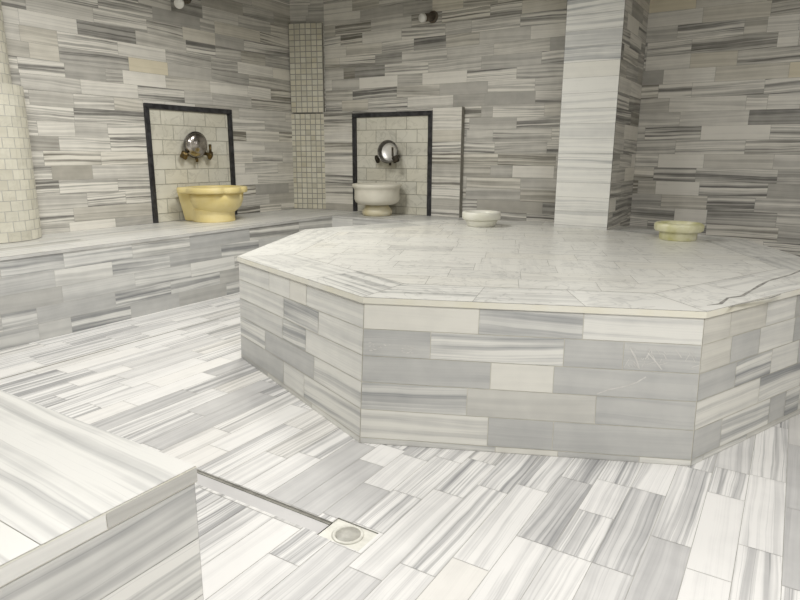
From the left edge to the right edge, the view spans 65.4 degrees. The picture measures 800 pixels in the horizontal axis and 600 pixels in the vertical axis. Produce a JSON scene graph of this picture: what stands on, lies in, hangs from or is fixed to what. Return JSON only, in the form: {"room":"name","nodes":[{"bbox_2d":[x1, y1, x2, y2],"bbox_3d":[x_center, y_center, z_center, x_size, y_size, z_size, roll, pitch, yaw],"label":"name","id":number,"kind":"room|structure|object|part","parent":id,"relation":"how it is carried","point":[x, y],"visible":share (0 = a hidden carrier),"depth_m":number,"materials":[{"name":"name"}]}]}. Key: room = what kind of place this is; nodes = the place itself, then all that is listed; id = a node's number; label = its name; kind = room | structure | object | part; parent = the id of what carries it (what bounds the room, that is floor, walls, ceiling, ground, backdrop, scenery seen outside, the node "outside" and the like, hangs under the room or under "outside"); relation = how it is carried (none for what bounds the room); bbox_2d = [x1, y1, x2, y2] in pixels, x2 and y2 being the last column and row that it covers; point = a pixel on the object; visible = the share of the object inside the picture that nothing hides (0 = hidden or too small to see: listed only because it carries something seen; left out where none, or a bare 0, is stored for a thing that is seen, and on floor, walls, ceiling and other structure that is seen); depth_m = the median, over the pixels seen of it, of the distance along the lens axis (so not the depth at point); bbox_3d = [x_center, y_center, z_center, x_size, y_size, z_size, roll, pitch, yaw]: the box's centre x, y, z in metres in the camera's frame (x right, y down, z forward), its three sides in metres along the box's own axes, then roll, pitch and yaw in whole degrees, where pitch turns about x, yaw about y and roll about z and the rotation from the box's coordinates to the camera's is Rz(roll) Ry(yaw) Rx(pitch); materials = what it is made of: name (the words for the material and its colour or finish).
{"room":"spa","nodes":[
{"label":"spa","id":0,"kind":"room"},
{"bbox_2d":[1,0,290,111],"bbox_3d":[-2.894,-1.265,3.531,0.151,2.970,6.630,8,15,31],"label":"wall","id":1,"kind":"structure","parent":0,"point":[224,53],"depth_m":4.85,"materials":[{"name":"stone"}]},
{"bbox_2d":[23,89,294,234],"bbox_3d":[-2.373,-0.941,4.296,0.022,0.946,4.925,8,15,31],"label":"wall panel","id":2,"kind":"object","parent":1,"relation":"attached to","point":[89,152],"depth_m":4.62,"materials":[{"name":"stone"}]},
{"bbox_2d":[174,0,191,8],"bbox_3d":[-1.713,-2.374,4.915,0.075,0.197,0.319,-1,13,-5],"label":"pipe stub","id":3,"kind":"object","parent":1,"relation":"attached to","point":[179,4],"visible":1,"depth_m":4.79,"materials":[{"name":"white plastic"}]},
{"bbox_2d":[143,103,236,222],"bbox_3d":[-1.737,-1.151,5.257,0.029,0.924,0.890,8,15,31],"label":"tiled wall panel","id":4,"kind":"object","parent":1,"relation":"attached to","point":[167,126],"visible":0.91,"depth_m":5.14,"materials":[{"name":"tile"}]},
{"bbox_2d":[180,144,212,161],"bbox_3d":[-1.703,-1.232,5.206,0.102,0.156,0.325,8,15,31],"label":"mixer tap","id":5,"kind":"object","parent":4,"relation":"attached to","point":[184,155],"visible":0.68,"depth_m":5.28,"materials":[{"name":"gold metal"}]},
{"bbox_3d":[-1.757,-1.186,5.102,0.075,0.074,0.078,8,15,31],"label":"valve handle","id":6,"kind":"part","parent":5,"relation":"part of","materials":[{"name":"gold metal"}]},
{"bbox_2d":[184,131,206,157],"bbox_3d":[-1.680,-1.283,5.153,0.072,0.217,0.218,12,17,41],"label":"metal bowl","id":7,"kind":"object","parent":5,"relation":"hanging from","point":[195,143],"visible":0.98,"depth_m":5.12,"materials":[{"name":"metal"}]},
{"bbox_3d":[-1.626,-1.259,5.300,0.075,0.128,0.078,8,15,31],"label":"valve handle","id":8,"kind":"part","parent":5,"relation":"part of","materials":[{"name":"gold metal"}]},
{"bbox_2d":[289,0,325,113],"bbox_3d":[-0.896,-1.884,6.218,0.342,2.970,0.051,3,13,11],"label":"wall","id":9,"kind":"structure","parent":0,"point":[301,11],"depth_m":5.99,"materials":[{"name":"tile"}]},
{"bbox_2d":[0,292,799,599],"bbox_3d":[-0.133,0.542,2.331,7.500,0.019,7.500,8,15,31],"label":"floor","id":10,"kind":"structure","parent":0,"point":[448,524],"depth_m":1.96,"materials":[{"name":"stone"}]},
{"bbox_2d":[0,390,203,599],"bbox_3d":[-1.690,0.664,0.632,1.650,0.504,2.352,8,15,31],"label":"stone bench","id":11,"kind":"object","parent":10,"relation":"on","point":[88,512],"visible":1,"depth_m":1.05,"materials":[{"name":"stone"}]},
{"bbox_3d":[-1.009,0.780,0.217,0.031,0.472,2.348,8,15,31],"label":"panel","id":12,"kind":"part","parent":11,"relation":"part of","materials":[{"name":"stone"}]},
{"bbox_2d":[0,208,463,349],"bbox_3d":[-1.965,0.035,3.316,1.968,0.504,6.728,8,15,31],"label":"stone bench","id":13,"kind":"object","parent":10,"relation":"on","point":[54,284],"visible":0.72,"depth_m":4.07,"materials":[{"name":"stone"}]},
{"bbox_2d":[0,0,41,243],"bbox_3d":[-2.508,-1.568,3.678,0.276,2.444,0.552,8,15,31],"label":"column","id":14,"kind":"structure","parent":13,"relation":"on","point":[19,210],"depth_m":3.84,"materials":[{"name":"tile"}]},
{"bbox_3d":[-2.284,0.069,3.209,0.031,0.485,6.200,8,15,31],"label":"panel","id":15,"kind":"part","parent":13,"relation":"part of","materials":[{"name":"stone"}]},
{"bbox_3d":[-2.461,-0.274,3.564,0.794,0.019,6.728,8,15,31],"label":"seat","id":16,"kind":"part","parent":13,"relation":"part of","materials":[{"name":"stone"}]},
{"bbox_2d":[177,185,247,222],"bbox_3d":[-1.523,-0.797,5.154,0.499,0.284,0.558,8,15,31],"label":"basin","id":17,"kind":"object","parent":13,"relation":"on","point":[203,203],"visible":1,"depth_m":5.03,"materials":[{"name":"yellow stone"}]},
{"bbox_3d":[-1.514,-0.805,5.159,0.410,0.174,0.449,8,15,31],"label":"bowl","id":18,"kind":"part","parent":17,"relation":"part of","materials":[{"name":"yellow stone"}]},
{"bbox_2d":[288,22,325,208],"bbox_3d":[-0.906,-1.798,6.182,0.370,1.766,0.058,3,13,11],"label":"column","id":19,"kind":"structure","parent":13,"relation":"on","point":[306,45],"depth_m":6.15,"materials":[{"name":"tile"}]},
{"bbox_3d":[-0.162,-0.456,5.495,1.070,0.485,0.031,8,15,31],"label":"panel","id":20,"kind":"part","parent":13,"relation":"part of","materials":[{"name":"stone"}]},
{"bbox_2d":[352,183,401,216],"bbox_3d":[-0.210,-0.919,5.698,0.452,0.287,0.452,8,15,31],"label":"basin","id":21,"kind":"object","parent":13,"relation":"on","point":[376,198],"visible":1,"depth_m":5.54,"materials":[{"name":"beige stone"}]},
{"bbox_3d":[-0.210,-0.967,5.686,0.452,0.189,0.452,8,15,31],"label":"bowl","id":22,"kind":"part","parent":21,"relation":"part of","materials":[{"name":"beige stone"}]},
{"bbox_3d":[0.019,-0.741,5.610,1.173,0.019,0.534,8,15,31],"label":"seat","id":23,"kind":"part","parent":13,"relation":"part of","materials":[{"name":"stone"}]},
{"bbox_2d":[195,471,330,532],"bbox_3d":[-1.007,0.551,2.284,1.870,0.012,0.065,8,15,31],"label":"channel","id":24,"kind":"object","parent":10,"relation":"on","point":[300,518],"visible":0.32,"depth_m":1.94,"materials":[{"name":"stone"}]},
{"bbox_2d":[318,519,376,550],"bbox_3d":[-0.148,0.672,1.772,0.143,0.018,0.097,8,15,31],"label":"floor drain","id":25,"kind":"object","parent":10,"relation":"on","point":[344,533],"visible":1,"depth_m":1.77,"materials":[{"name":"metal"}]},
{"bbox_2d":[237,219,799,465],"bbox_3d":[0.655,-0.025,3.519,2.812,0.553,2.830,-9,16,-35],"label":"platform","id":26,"kind":"object","parent":10,"relation":"on","point":[619,343],"visible":0.99,"depth_m":2.28,"materials":[{"name":"stone"}]},
{"bbox_3d":[-0.477,0.159,2.762,0.056,0.529,1.208,-9,16,-34],"label":"panel","id":27,"kind":"part","parent":26,"relation":"part of","materials":[{"name":"stone"}]},
{"bbox_2d":[462,210,500,226],"bbox_3d":[0.582,-0.582,4.459,0.276,0.104,0.276,8,15,31],"label":"stone bowl","id":28,"kind":"object","parent":26,"relation":"on","point":[473,218],"visible":1,"depth_m":4.37,"materials":[{"name":"white stone"}]},
{"bbox_3d":[0.435,0.291,2.213,1.172,0.529,0.058,2,13,8],"label":"panel","id":29,"kind":"part","parent":26,"relation":"part of","materials":[{"name":"stone"}]},
{"bbox_2d":[654,220,704,241],"bbox_3d":[1.694,-0.420,3.792,0.274,0.103,0.274,3,13,11],"label":"stone bowl","id":30,"kind":"object","parent":26,"relation":"on","point":[669,230],"visible":1,"depth_m":3.70,"materials":[{"name":"beige stone"}]},
{"bbox_3d":[1.480,0.243,2.439,1.162,0.529,0.037,-9,16,-34],"label":"panel","id":31,"kind":"part","parent":26,"relation":"part of","materials":[{"name":"stone"}]},
{"bbox_2d":[323,0,799,256],"bbox_3d":[1.821,-1.513,4.687,5.940,2.970,0.151,8,15,31],"label":"wall","id":32,"kind":"structure","parent":0,"point":[718,147],"depth_m":4.73,"materials":[{"name":"stone"}]},
{"bbox_2d":[352,110,432,215],"bbox_3d":[-0.084,-1.273,5.813,0.874,0.924,0.029,8,15,31],"label":"tiled wall panel","id":33,"kind":"object","parent":32,"relation":"attached to","point":[411,131],"visible":0.9,"depth_m":5.76,"materials":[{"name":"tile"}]},
{"bbox_2d":[375,147,400,165],"bbox_3d":[-0.092,-1.319,5.726,0.151,0.164,0.349,-10,17,-37],"label":"mixer tap","id":34,"kind":"object","parent":33,"relation":"attached to","point":[395,158],"visible":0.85,"depth_m":5.59,"materials":[{"name":"brown metal"}]},
{"bbox_3d":[-0.203,-1.313,5.809,0.078,0.074,0.075,8,15,31],"label":"valve handle","id":35,"kind":"part","parent":34,"relation":"part of","materials":[{"name":"brown metal"}]},
{"bbox_2d":[377,140,397,162],"bbox_3d":[-0.103,-1.357,5.698,0.208,0.208,0.065,7,15,26],"label":"metal bowl","id":36,"kind":"object","parent":34,"relation":"hanging from","point":[384,151],"visible":0.87,"depth_m":5.72,"materials":[{"name":"metal"}]},
{"bbox_3d":[-0.100,-1.357,5.704,0.198,0.198,0.052,7,12,26],"label":"dish","id":37,"kind":"part","parent":36,"relation":"part of","materials":[{"name":"metal"}]},
{"bbox_3d":[-0.018,-1.309,5.635,0.074,0.141,0.150,7,15,25],"label":"valve handle","id":38,"kind":"part","parent":34,"relation":"part of","materials":[{"name":"brown metal"}]},
{"bbox_2d":[323,107,464,217],"bbox_3d":[-0.102,-1.294,5.853,1.523,0.946,0.055,8,15,31],"label":"wall panel","id":39,"kind":"object","parent":32,"relation":"attached to","point":[448,122],"depth_m":5.61,"materials":[{"name":"stone"}]},
{"bbox_2d":[418,11,437,22],"bbox_3d":[0.237,-2.421,5.316,0.101,0.115,0.164,11,17,38],"label":"wall lamp","id":40,"kind":"object","parent":32,"relation":"attached to","point":[432,17],"visible":1,"depth_m":5.31,"materials":[{"name":"white plastic"}]},
{"bbox_3d":[0.283,-2.440,5.368,0.102,0.102,0.007,8,15,31],"label":"wall plate","id":41,"kind":"part","parent":40,"relation":"part of","materials":[{"name":"brown metal"}]},
{"bbox_2d":[554,0,648,229],"bbox_3d":[1.444,-1.465,4.431,0.375,2.949,0.688,8,15,31],"label":"wall pillar","id":42,"kind":"structure","parent":0,"point":[605,40],"depth_m":4.21,"materials":[{"name":"stone"}]}
]}

